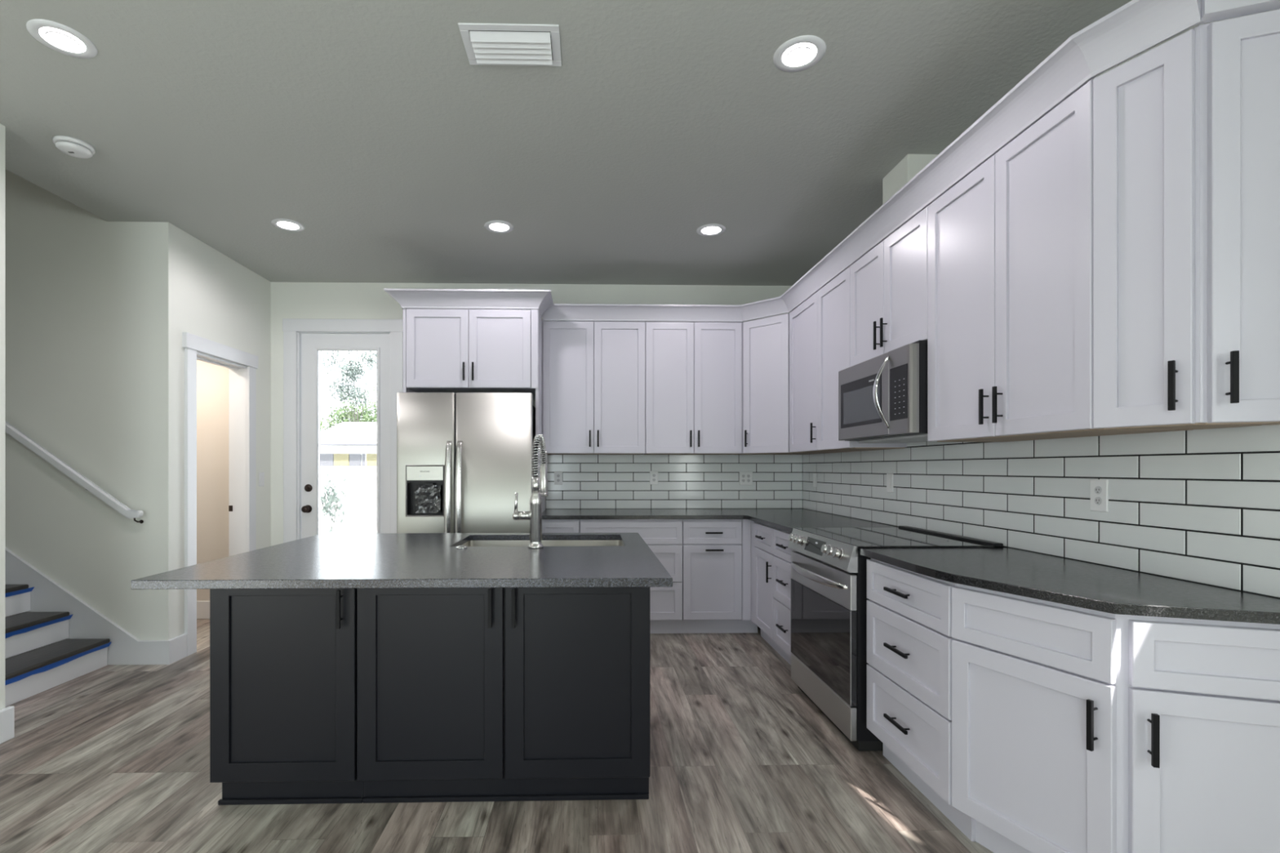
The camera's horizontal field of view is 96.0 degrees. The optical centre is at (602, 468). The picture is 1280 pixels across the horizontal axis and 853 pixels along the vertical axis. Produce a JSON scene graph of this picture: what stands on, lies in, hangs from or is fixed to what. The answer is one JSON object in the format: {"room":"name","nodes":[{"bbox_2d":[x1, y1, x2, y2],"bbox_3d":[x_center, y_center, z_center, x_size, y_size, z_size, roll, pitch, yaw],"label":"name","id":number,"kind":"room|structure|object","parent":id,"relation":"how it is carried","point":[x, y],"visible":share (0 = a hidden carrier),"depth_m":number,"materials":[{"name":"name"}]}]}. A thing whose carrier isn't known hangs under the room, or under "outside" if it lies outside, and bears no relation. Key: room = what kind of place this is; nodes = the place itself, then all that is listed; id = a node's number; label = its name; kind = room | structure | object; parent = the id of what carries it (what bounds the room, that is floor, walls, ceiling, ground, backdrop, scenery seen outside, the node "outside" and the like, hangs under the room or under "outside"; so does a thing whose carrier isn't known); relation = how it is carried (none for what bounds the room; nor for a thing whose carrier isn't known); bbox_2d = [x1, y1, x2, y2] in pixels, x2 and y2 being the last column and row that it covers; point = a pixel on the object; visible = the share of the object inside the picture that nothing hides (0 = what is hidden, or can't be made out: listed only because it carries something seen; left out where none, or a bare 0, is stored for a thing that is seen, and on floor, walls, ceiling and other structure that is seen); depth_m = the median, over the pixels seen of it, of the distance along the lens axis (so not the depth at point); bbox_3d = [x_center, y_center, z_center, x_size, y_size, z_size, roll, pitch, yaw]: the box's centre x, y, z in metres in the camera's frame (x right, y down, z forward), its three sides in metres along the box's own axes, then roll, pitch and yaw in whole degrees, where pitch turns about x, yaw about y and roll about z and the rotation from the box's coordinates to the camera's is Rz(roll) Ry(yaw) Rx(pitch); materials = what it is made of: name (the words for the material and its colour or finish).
{"room":"kitchen","nodes":[
{"label":"kitchen","id":0,"kind":"room"},
{"bbox_2d":[0,124,4,709],"bbox_3d":[-2.794,-0.166,-0.287,0.140,2.867,5.955,0,0,-1],"label":"wall","id":1,"kind":"structure","parent":0,"point":[2,126],"depth_m":2.68,"materials":[{"name":"white paint"}]},
{"bbox_2d":[0,706,14,743],"bbox_3d":[-2.749,1.192,1.424,0.028,0.150,2.573,0,0,-1],"label":"baseboard","id":2,"kind":"structure","parent":1,"relation":"attached to","point":[7,713],"depth_m":2.67,"materials":[{"name":"white paint"}]},
{"bbox_2d":[4,168,147,658],"bbox_3d":[-4.418,-0.882,3.759,2.940,4.300,0.120,0,0,-1],"label":"wall","id":3,"kind":"structure","parent":0,"point":[76,279],"depth_m":3.72,"materials":[{"name":"white paint"}]},
{"bbox_2d":[4,420,143,523],"bbox_3d":[-4.111,-0.509,3.662,2.349,1.733,0.088,0,0,-1],"label":"handrail","id":4,"kind":"object","parent":3,"relation":"attached to","point":[88,485],"visible":1,"depth_m":3.64,"materials":[{"name":"white paint"}]},
{"bbox_2d":[4,546,167,665],"bbox_3d":[-4.341,0.167,3.690,3.070,2.200,0.022,0,0,-1],"label":"trim","id":5,"kind":"structure","parent":3,"relation":"attached to","point":[86,622],"depth_m":3.71,"materials":[{"name":"white paint"}]},
{"bbox_2d":[165,633,186,664],"bbox_3d":[-2.820,1.191,4.326,0.021,0.153,1.226,0,0,-1],"label":"baseboard","id":6,"kind":"structure","parent":3,"relation":"attached to","point":[175,647],"depth_m":3.78,"materials":[{"name":"white paint"}]},
{"bbox_2d":[147,222,271,639],"bbox_3d":[-2.896,-0.166,4.336,0.130,2.867,1.203,0,0,-1],"label":"wall","id":7,"kind":"structure","parent":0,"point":[194,288],"depth_m":3.82,"materials":[{"name":"white paint"}]},
{"bbox_2d":[182,332,257,656],"bbox_3d":[-2.881,0.176,4.277,0.168,2.182,0.835,0,0,-1],"label":"door frame","id":8,"kind":"structure","parent":7,"relation":"attached to","point":[242,507],"depth_m":4.58,"materials":[{"name":"white paint"}]},
{"bbox_2d":[196,360,229,600],"bbox_3d":[-3.832,0.048,4.375,1.740,2.440,1.075,0,0,-1],"label":"wall","id":9,"kind":"structure","parent":0,"point":[212,380],"depth_m":4.86,"materials":[{"name":"beige paint"}]},
{"bbox_2d":[196,600,209,618],"bbox_3d":[-3.797,1.192,4.837,1.630,0.150,0.015,0,0,-1],"label":"baseboard","id":10,"kind":"structure","parent":9,"relation":"attached to","point":[202,606],"depth_m":4.84,"materials":[{"name":"white paint"}]},
{"bbox_2d":[0,618,994,852],"bbox_3d":[-1.922,1.317,0.877,7.797,0.100,8.443,0,0,-1],"label":"floor","id":11,"kind":"structure","parent":0,"point":[113,758],"depth_m":2.26,"materials":[{"name":"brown wood"}]},
{"bbox_2d":[4,584,111,706],"bbox_3d":[-4.261,0.469,3.171,2.241,1.598,1.023,0,0,-1],"label":"staircase","id":12,"kind":"structure","parent":11,"relation":"on","point":[28,674],"depth_m":3.44,"materials":[{"name":"white paint"}]},
{"bbox_2d":[209,588,364,804],"bbox_3d":[-1.180,0.826,2.312,0.540,0.884,0.474,0,0,-1],"label":"base cabinet","id":13,"kind":"object","parent":11,"relation":"on","point":[283,661],"visible":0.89,"depth_m":2.12,"materials":[{"name":"black paint"}]},
{"bbox_2d":[396,392,535,533],"bbox_3d":[-0.975,0.369,4.434,0.941,1.797,0.949,0,0,-1],"label":"refrigerator","id":14,"kind":"object","parent":11,"relation":"on","point":[477,446],"visible":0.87,"depth_m":4.03,"materials":[{"name":"silver metal"}]},
{"bbox_2d":[414,484,440,512],"bbox_3d":[-1.221,0.215,4.035,0.178,0.195,0.019,0,0,-1],"label":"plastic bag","id":15,"kind":"object","parent":14,"relation":"in","point":[428,500],"visible":1,"depth_m":4.03,"materials":[{"name":"grey plastic"}]},
{"bbox_2d":[403,308,545,512],"bbox_3d":[-0.988,0.036,4.617,1.010,2.463,0.726,0,0,-1],"label":"tall cabinet","id":16,"kind":"object","parent":11,"relation":"on","point":[446,350],"visible":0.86,"depth_m":4.30,"materials":[{"name":"grey wood"}]},
{"bbox_2d":[383,288,553,317],"bbox_3d":[-0.989,-1.248,4.583,1.207,0.114,0.790,0,0,-1],"label":"crown molding","id":17,"kind":"structure","parent":16,"relation":"on","point":[540,300],"depth_m":4.25,"materials":[{"name":"grey wood"}]},
{"bbox_2d":[356,586,649,803],"bbox_3d":[-0.366,0.826,2.330,1.087,0.884,0.474,0,0,-1],"label":"base cabinet","id":18,"kind":"object","parent":11,"relation":"on","point":[464,694],"visible":0.92,"depth_m":2.13,"materials":[{"name":"black paint"}]},
{"bbox_2d":[542,519,580,533],"bbox_3d":[-0.329,0.826,4.660,0.306,0.884,0.672,0,0,-1],"label":"base cabinet","id":19,"kind":"object","parent":11,"relation":"on","point":[548,526],"visible":0.11,"depth_m":4.33,"materials":[{"name":"grey wood"}]},
{"bbox_2d":[580,519,682,633],"bbox_3d":[0.213,0.826,4.672,0.777,0.884,0.672,0,0,-1],"label":"base cabinet","id":20,"kind":"object","parent":11,"relation":"on","point":[664,537],"visible":0.43,"depth_m":4.34,"materials":[{"name":"grey wood"}]},
{"bbox_2d":[680,519,757,633],"bbox_3d":[0.898,0.826,4.671,0.591,0.884,0.706,0,0,-1],"label":"base cabinet","id":21,"kind":"object","parent":11,"relation":"on","point":[717,553],"visible":0.96,"depth_m":4.36,"materials":[{"name":"grey wood"}]},
{"bbox_2d":[751,520,784,658],"bbox_3d":[1.440,0.826,4.100,0.685,0.884,0.527,0,0,-1],"label":"base cabinet","id":22,"kind":"object","parent":11,"relation":"on","point":[762,535],"visible":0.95,"depth_m":4.08,"materials":[{"name":"grey wood"}]},
{"bbox_2d":[773,528,794,665],"bbox_3d":[1.451,0.826,3.596,0.685,0.884,0.480,0,0,-1],"label":"base cabinet","id":23,"kind":"object","parent":11,"relation":"on","point":[782,559],"visible":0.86,"depth_m":3.66,"materials":[{"name":"grey wood"}]},
{"bbox_2d":[542,508,898,533],"bbox_3d":[0.652,0.367,4.173,2.240,0.029,1.677,0,0,-1],"label":"countertop","id":24,"kind":"structure","parent":23,"relation":"on","point":[784,519],"depth_m":4.31,"materials":[{"name":"stone"}]},
{"bbox_2d":[787,525,1003,751],"bbox_3d":[1.411,0.801,2.949,0.744,0.933,0.786,0,0,-1],"label":"range","id":25,"kind":"object","parent":11,"relation":"on","point":[828,570],"visible":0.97,"depth_m":2.76,"materials":[{"name":"silver metal"}]},
{"bbox_2d":[795,527,995,547],"bbox_3d":[1.434,0.348,2.950,0.620,0.008,0.786,0,0,-1],"label":"cooktop","id":26,"kind":"object","parent":25,"relation":"in","point":[840,537],"depth_m":2.83,"materials":[{"name":"black glass"}]},
{"bbox_2d":[866,558,972,840],"bbox_3d":[1.482,0.826,2.256,0.685,0.884,0.588,0,0,-1],"label":"base cabinet","id":27,"kind":"object","parent":11,"relation":"on","point":[909,637],"visible":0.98,"depth_m":2.19,"materials":[{"name":"grey wood"}]},
{"bbox_2d":[860,547,1279,624],"bbox_3d":[1.488,0.367,1.943,0.672,0.029,1.208,0,0,-1],"label":"countertop","id":28,"kind":"structure","parent":27,"relation":"on","point":[1049,578],"depth_m":1.78,"materials":[{"name":"stone"}]},
{"bbox_2d":[951,582,1116,852],"bbox_3d":[1.512,0.826,1.765,0.647,0.884,0.466,0,0,-1],"label":"base cabinet","id":29,"kind":"object","parent":11,"relation":"on","point":[1034,689],"visible":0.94,"depth_m":1.72,"materials":[{"name":"grey wood"}]},
{"bbox_2d":[1115,613,1279,852],"bbox_3d":[1.617,0.826,1.491,0.487,0.884,0.253,0,0,-1],"label":"base cabinet","id":30,"kind":"object","parent":11,"relation":"on","point":[1198,700],"visible":0.98,"depth_m":1.47,"materials":[{"name":"grey wood"}]},
{"bbox_3d":[-0.644,0.826,2.826,1.619,0.884,0.520,0,0,-1],"label":"cabinet","id":31,"kind":"object","parent":11,"relation":"on","visible":0},
{"bbox_2d":[131,532,672,589],"bbox_3d":[-0.643,0.361,2.486,1.712,0.041,1.310,0,0,-1],"label":"countertop","id":32,"kind":"structure","parent":31,"relation":"on","point":[325,560],"depth_m":2.09,"materials":[{"name":"stone"}]},
{"bbox_2d":[512,434,548,548],"bbox_3d":[-0.324,0.099,2.629,0.145,0.508,0.206,0,0,-1],"label":"faucet","id":33,"kind":"object","parent":32,"relation":"on","point":[540,485],"visible":1,"depth_m":2.55,"materials":[{"name":"silver metal"}]},
{"bbox_2d":[462,539,622,546],"bbox_3d":[-0.297,0.485,2.831,0.844,0.204,0.498,0,0,-1],"label":"sink","id":34,"kind":"object","parent":32,"relation":"in","point":[597,542],"visible":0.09,"depth_m":3.06,"materials":[{"name":"silver metal"}]},
{"bbox_2d":[271,282,801,546],"bbox_3d":[-1.418,-0.166,5.042,6.597,2.867,0.140,0,0,-1],"label":"wall","id":35,"kind":"structure","parent":0,"point":[299,300],"depth_m":4.96,"materials":[{"name":"white paint"}]},
{"bbox_2d":[282,318,403,542],"bbox_3d":[-2.223,-0.006,5.012,1.025,2.548,0.162,0,0,-1],"label":"trim","id":36,"kind":"structure","parent":35,"relation":"attached to","point":[292,328],"depth_m":4.93,"materials":[{"name":"white paint"}]},
{"bbox_2d":[301,333,389,538],"bbox_3d":[-2.218,0.048,4.958,0.753,2.420,0.112,0,0,-1],"label":"door","id":37,"kind":"structure","parent":35,"relation":"in","point":[311,344],"depth_m":4.96,"materials":[{"name":"white paint"}]},
{"bbox_2d":[542,320,644,454],"bbox_3d":[-0.069,-0.657,4.806,0.830,1.077,0.391,0,0,-1],"label":"upper cabinet","id":38,"kind":"object","parent":35,"relation":"attached to","point":[593,371],"visible":0.98,"depth_m":4.65,"materials":[{"name":"grey paint"}]},
{"bbox_2d":[546,453,802,509],"bbox_3d":[0.634,0.129,5.015,2.247,0.507,0.008,0,0,-1],"label":"tiled wall","id":39,"kind":"structure","parent":35,"relation":"attached to","point":[589,482],"depth_m":5.01,"materials":[{"name":"white tile"}]},
{"bbox_2d":[554,471,562,484],"bbox_3d":[-0.379,0.085,4.984,0.072,0.117,0.008,0,0,-1],"label":"power outlet","id":40,"kind":"object","parent":39,"relation":"attached to","point":[557,474],"visible":1,"depth_m":4.98,"materials":[{"name":"white plastic"}]},
{"bbox_2d":[649,471,657,484],"bbox_3d":[0.451,0.082,5.003,0.072,0.117,0.008,0,0,-1],"label":"power outlet","id":41,"kind":"object","parent":39,"relation":"attached to","point":[653,474],"visible":1,"depth_m":5.00,"materials":[{"name":"white plastic"}]},
{"bbox_2d":[738,471,752,484],"bbox_3d":[1.256,0.087,5.021,0.118,0.117,0.008,0,0,-1],"label":"power outlet","id":42,"kind":"object","parent":39,"relation":"attached to","point":[744,477],"visible":1,"depth_m":5.02,"materials":[{"name":"white plastic"}]},
{"bbox_2d":[643,321,742,454],"bbox_3d":[0.742,-0.657,4.825,0.785,1.077,0.391,0,0,-1],"label":"upper cabinet","id":43,"kind":"object","parent":35,"relation":"attached to","point":[693,370],"visible":1,"depth_m":4.67,"materials":[{"name":"white painted wood"}]},
{"bbox_2d":[735,312,822,454],"bbox_3d":[1.454,-0.657,4.717,0.628,1.077,0.640,0,0,-1],"label":"upper cabinet","id":44,"kind":"object","parent":35,"relation":"attached to","point":[765,340],"visible":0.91,"depth_m":4.54,"materials":[{"name":"white painted wood"}]},
{"bbox_2d":[0,0,1132,285],"bbox_3d":[-0.583,-1.675,0.908,5.117,0.150,8.443,0,0,-1],"label":"ceiling","id":45,"kind":"structure","parent":0,"point":[370,126],"depth_m":2.66,"materials":[{"name":"grey paint"}]},
{"bbox_2d":[26,18,97,58],"bbox_3d":[-2.010,-1.593,2.144,0.194,0.011,0.194,0,0,-1],"label":"recessed light","id":46,"kind":"object","parent":45,"relation":"in","point":[61,38],"visible":1,"depth_m":2.13,"materials":[{"name":"white paint"}]},
{"bbox_2d":[45,32,79,50],"bbox_3d":[-2.010,-1.589,2.144,0.092,0.002,0.092,0,0,-1],"label":"diffuser","id":47,"kind":"object","parent":46,"relation":"attached to","point":[60,41],"depth_m":2.14,"materials":[{"name":"white plastic"}]},
{"bbox_2d":[52,135,95,159],"bbox_3d":[-2.607,-1.577,2.841,0.156,0.044,0.156,0,0,-1],"label":"smoke detector","id":48,"kind":"object","parent":45,"relation":"attached to","point":[70,146],"visible":1,"depth_m":2.81,"materials":[{"name":"white plastic"}]},
{"bbox_2d":[271,218,304,231],"bbox_3d":[-2.063,-1.593,3.781,0.194,0.011,0.194,0,0,-1],"label":"recessed light","id":49,"kind":"object","parent":45,"relation":"in","point":[282,224],"visible":1,"depth_m":3.77,"materials":[{"name":"white paint"}]},
{"bbox_2d":[280,223,296,229],"bbox_3d":[-2.063,-1.589,3.781,0.092,0.002,0.092,0,0,-1],"label":"diffuser","id":50,"kind":"object","parent":49,"relation":"attached to","point":[283,226],"depth_m":3.78,"materials":[{"name":"white plastic"}]},
{"bbox_2d":[484,220,514,233],"bbox_3d":[-0.681,-1.593,3.807,0.194,0.011,0.194,0,0,-1],"label":"recessed light","id":51,"kind":"object","parent":45,"relation":"in","point":[495,226],"visible":1,"depth_m":3.79,"materials":[{"name":"white paint"}]},
{"bbox_2d":[492,225,506,231],"bbox_3d":[-0.681,-1.589,3.807,0.092,0.002,0.092,0,0,-1],"label":"diffuser","id":52,"kind":"object","parent":51,"relation":"attached to","point":[495,228],"depth_m":3.80,"materials":[{"name":"white plastic"}]},
{"bbox_2d":[457,22,561,66],"bbox_3d":[-0.339,-1.588,2.173,0.362,0.022,0.210,0,0,-1],"label":"ceiling vent","id":53,"kind":"object","parent":45,"relation":"in","point":[485,44],"visible":1,"depth_m":2.15,"materials":[{"name":"white metal"}]},
{"bbox_2d":[696,223,725,236],"bbox_3d":[0.731,-1.593,3.860,0.194,0.011,0.194,0,0,-1],"label":"recessed light","id":54,"kind":"object","parent":45,"relation":"in","point":[712,229],"visible":1,"depth_m":3.84,"materials":[{"name":"white paint"}]},
{"bbox_2d":[704,228,718,234],"bbox_3d":[0.731,-1.589,3.860,0.092,0.002,0.092,0,0,-1],"label":"diffuser","id":55,"kind":"object","parent":54,"relation":"attached to","point":[707,231],"depth_m":3.86,"materials":[{"name":"white plastic"}]},
{"bbox_2d":[773,35,826,72],"bbox_3d":[0.761,-1.593,2.221,0.194,0.011,0.194,0,0,-1],"label":"recessed light","id":56,"kind":"object","parent":45,"relation":"in","point":[800,53],"visible":1,"depth_m":2.21,"materials":[{"name":"white paint"}]},
{"bbox_2d":[786,48,811,65],"bbox_3d":[0.761,-1.589,2.221,0.092,0.002,0.092,0,0,-1],"label":"diffuser","id":57,"kind":"object","parent":56,"relation":"attached to","point":[795,56],"depth_m":2.22,"materials":[{"name":"white plastic"}]},
{"bbox_2d":[882,154,938,204],"bbox_3d":[1.679,-1.366,3.054,0.256,0.467,0.251,0,0,-1],"label":"box","id":58,"kind":"object","parent":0,"point":[910,165],"visible":0.24,"depth_m":2.97,"materials":[{"name":"white paint"}]},
{"bbox_2d":[808,8,1279,298],"bbox_3d":[1.916,-0.166,0.946,0.120,2.867,8.203,0,0,-1],"label":"wall","id":59,"kind":"structure","parent":0,"point":[1277,9],"depth_m":1.90,"materials":[{"name":"white paint"}]},
{"bbox_2d":[789,266,906,453],"bbox_3d":[1.597,-0.657,3.889,0.380,1.077,1.018,0,0,-1],"label":"upper cabinet","id":60,"kind":"object","parent":59,"relation":"attached to","point":[820,326],"visible":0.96,"depth_m":3.82,"materials":[{"name":"white painted wood"}]},
{"bbox_2d":[849,206,927,366],"bbox_3d":[1.618,-0.889,2.993,0.380,0.612,0.770,0,0,-1],"label":"upper cabinet","id":61,"kind":"object","parent":59,"relation":"attached to","point":[888,284],"visible":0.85,"depth_m":2.93,"materials":[{"name":"white painted wood"}]},
{"bbox_2d":[838,340,927,443],"bbox_3d":[1.560,-0.363,2.988,0.479,0.434,0.758,0,0,-1],"label":"microwave","id":62,"kind":"object","parent":61,"relation":"attached to","point":[882,398],"visible":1,"depth_m":2.81,"materials":[{"name":"silver metal"}]},
{"bbox_2d":[802,424,1279,599],"bbox_3d":[1.803,0.094,3.057,0.008,0.577,3.969,0,0,-1],"label":"tiled wall","id":63,"kind":"structure","parent":59,"relation":"attached to","point":[1199,506],"depth_m":2.10,"materials":[{"name":"white tile"}]},
{"bbox_2d":[813,473,817,487],"bbox_3d":[1.756,0.100,4.751,0.008,0.117,0.072,0,0,-1],"label":"light switch","id":64,"kind":"object","parent":63,"relation":"attached to","point":[815,475],"visible":1,"depth_m":4.74,"materials":[{"name":"white plastic"}]},
{"bbox_2d":[886,473,893,493],"bbox_3d":[1.783,0.091,3.569,0.008,0.117,0.072,0,0,-1],"label":"light switch","id":65,"kind":"object","parent":63,"relation":"attached to","point":[889,476],"visible":1,"depth_m":3.56,"materials":[{"name":"white plastic"}]},
{"bbox_2d":[1090,479,1108,512],"bbox_3d":[1.817,0.100,2.105,0.008,0.117,0.072,0,0,-1],"label":"power outlet","id":66,"kind":"object","parent":63,"relation":"attached to","point":[1099,488],"visible":1,"depth_m":2.10,"materials":[{"name":"white plastic"}]},
{"bbox_2d":[1094,486,1102,493],"bbox_3d":[1.815,0.080,2.105,0.002,0.029,0.029,0,0,-1],"label":"socket","id":67,"kind":"object","parent":66,"relation":"attached to","point":[1098,490],"depth_m":2.10,"materials":[{"name":"white plastic"}]},
{"bbox_2d":[1094,497,1102,504],"bbox_3d":[1.815,0.119,2.105,0.002,0.029,0.029,0,0,-1],"label":"socket","id":68,"kind":"object","parent":66,"relation":"attached to","point":[1098,500],"depth_m":2.10,"materials":[{"name":"white plastic"}]},
{"bbox_2d":[927,76,1193,442],"bbox_3d":[1.636,-0.657,2.182,0.380,1.077,0.848,0,0,-1],"label":"upper cabinet","id":69,"kind":"object","parent":59,"relation":"attached to","point":[1010,245],"visible":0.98,"depth_m":2.07,"materials":[{"name":"white painted wood"},{"name":"raw wood"}]},
{"bbox_2d":[542,0,1203,321],"bbox_3d":[1.143,-1.248,3.477,1.527,0.114,3.751,0,0,-33],"label":"crown molding","id":70,"kind":"structure","parent":69,"relation":"on","point":[1136,27],"depth_m":2.19,"materials":[{"name":"grey wood"}]},
{"bbox_2d":[1093,25,1259,429],"bbox_3d":[1.667,-0.657,1.659,0.342,1.077,0.212,0,0,-1],"label":"upper cabinet","id":71,"kind":"object","parent":59,"relation":"attached to","point":[1146,108],"visible":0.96,"depth_m":1.64,"materials":[{"name":"white painted wood"},{"name":"black metal"}]},
{"bbox_2d":[1196,0,1279,25],"bbox_3d":[1.721,-1.274,1.496,0.255,0.156,0.031,0,0,19],"label":"crown molding","id":72,"kind":"structure","parent":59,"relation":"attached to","point":[1212,11],"depth_m":1.51,"materials":[{"name":"grey wood"}]},
{"bbox_2d":[1200,8,1279,425],"bbox_3d":[1.730,-0.657,1.518,0.233,1.077,0.130,0,0,-1],"label":"upper cabinet","id":73,"kind":"object","parent":59,"relation":"attached to","point":[1240,56],"visible":1,"depth_m":1.51,"materials":[{"name":"white painted wood"},{"name":"black metal"}]},
{"label":"outside","id":74,"kind":"structure","parent":0,"visible":0},
{"bbox_3d":[-5.748,1.478,32.456,70.000,0.180,54.840,0,0,-1],"label":"yard","id":75,"kind":"structure","parent":74,"visible":0},
{"bbox_2d":[319,464,346,533],"bbox_3d":[-3.883,0.661,8.187,0.450,1.455,0.458,0,0,-23],"label":"shrub","id":76,"kind":"object","parent":75,"relation":"on","point":[331,498],"visible":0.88,"depth_m":8.20,"materials":[{"name":"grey plant"}]},
{"bbox_2d":[319,466,376,533],"bbox_3d":[-4.456,0.677,8.920,7.500,1.420,0.080,0,0,-1],"label":"fence","id":77,"kind":"object","parent":75,"relation":"on","point":[359,508],"visible":0.02,"depth_m":8.91,"materials":[{"name":"white"}]},
{"bbox_2d":[319,422,376,466],"bbox_3d":[-7.731,-0.033,20.818,9.500,2.840,7.020,0,0,-1],"label":"house","id":78,"kind":"structure","parent":75,"relation":"on","point":[345,443],"depth_m":17.79,"materials":[{"name":"white"}]},
{"bbox_2d":[319,351,376,422],"bbox_3d":[-11.242,-2.671,25.215,2.606,8.124,2.586,0,0,42],"label":"tree","id":79,"kind":"object","parent":75,"relation":"on","point":[357,370],"visible":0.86,"depth_m":25.16,"materials":[{"name":"green plant"}]},
{"bbox_2d":[319,352,376,445],"bbox_3d":[-12.704,-2.671,29.702,5.071,8.123,2.233,0,0,-1],"label":"tree","id":80,"kind":"object","parent":75,"relation":"on","point":[366,415],"visible":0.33,"depth_m":29.37,"materials":[{"name":"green plant"}]},
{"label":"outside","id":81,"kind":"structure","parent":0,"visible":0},
{"bbox_2d":[319,384,376,385],"bbox_3d":[-8.366,-2.322,15.812,16.000,0.081,0.024,0,0,-1],"label":"power line","id":82,"kind":"object","parent":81,"point":[319,384],"visible":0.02,"depth_m":15.83,"materials":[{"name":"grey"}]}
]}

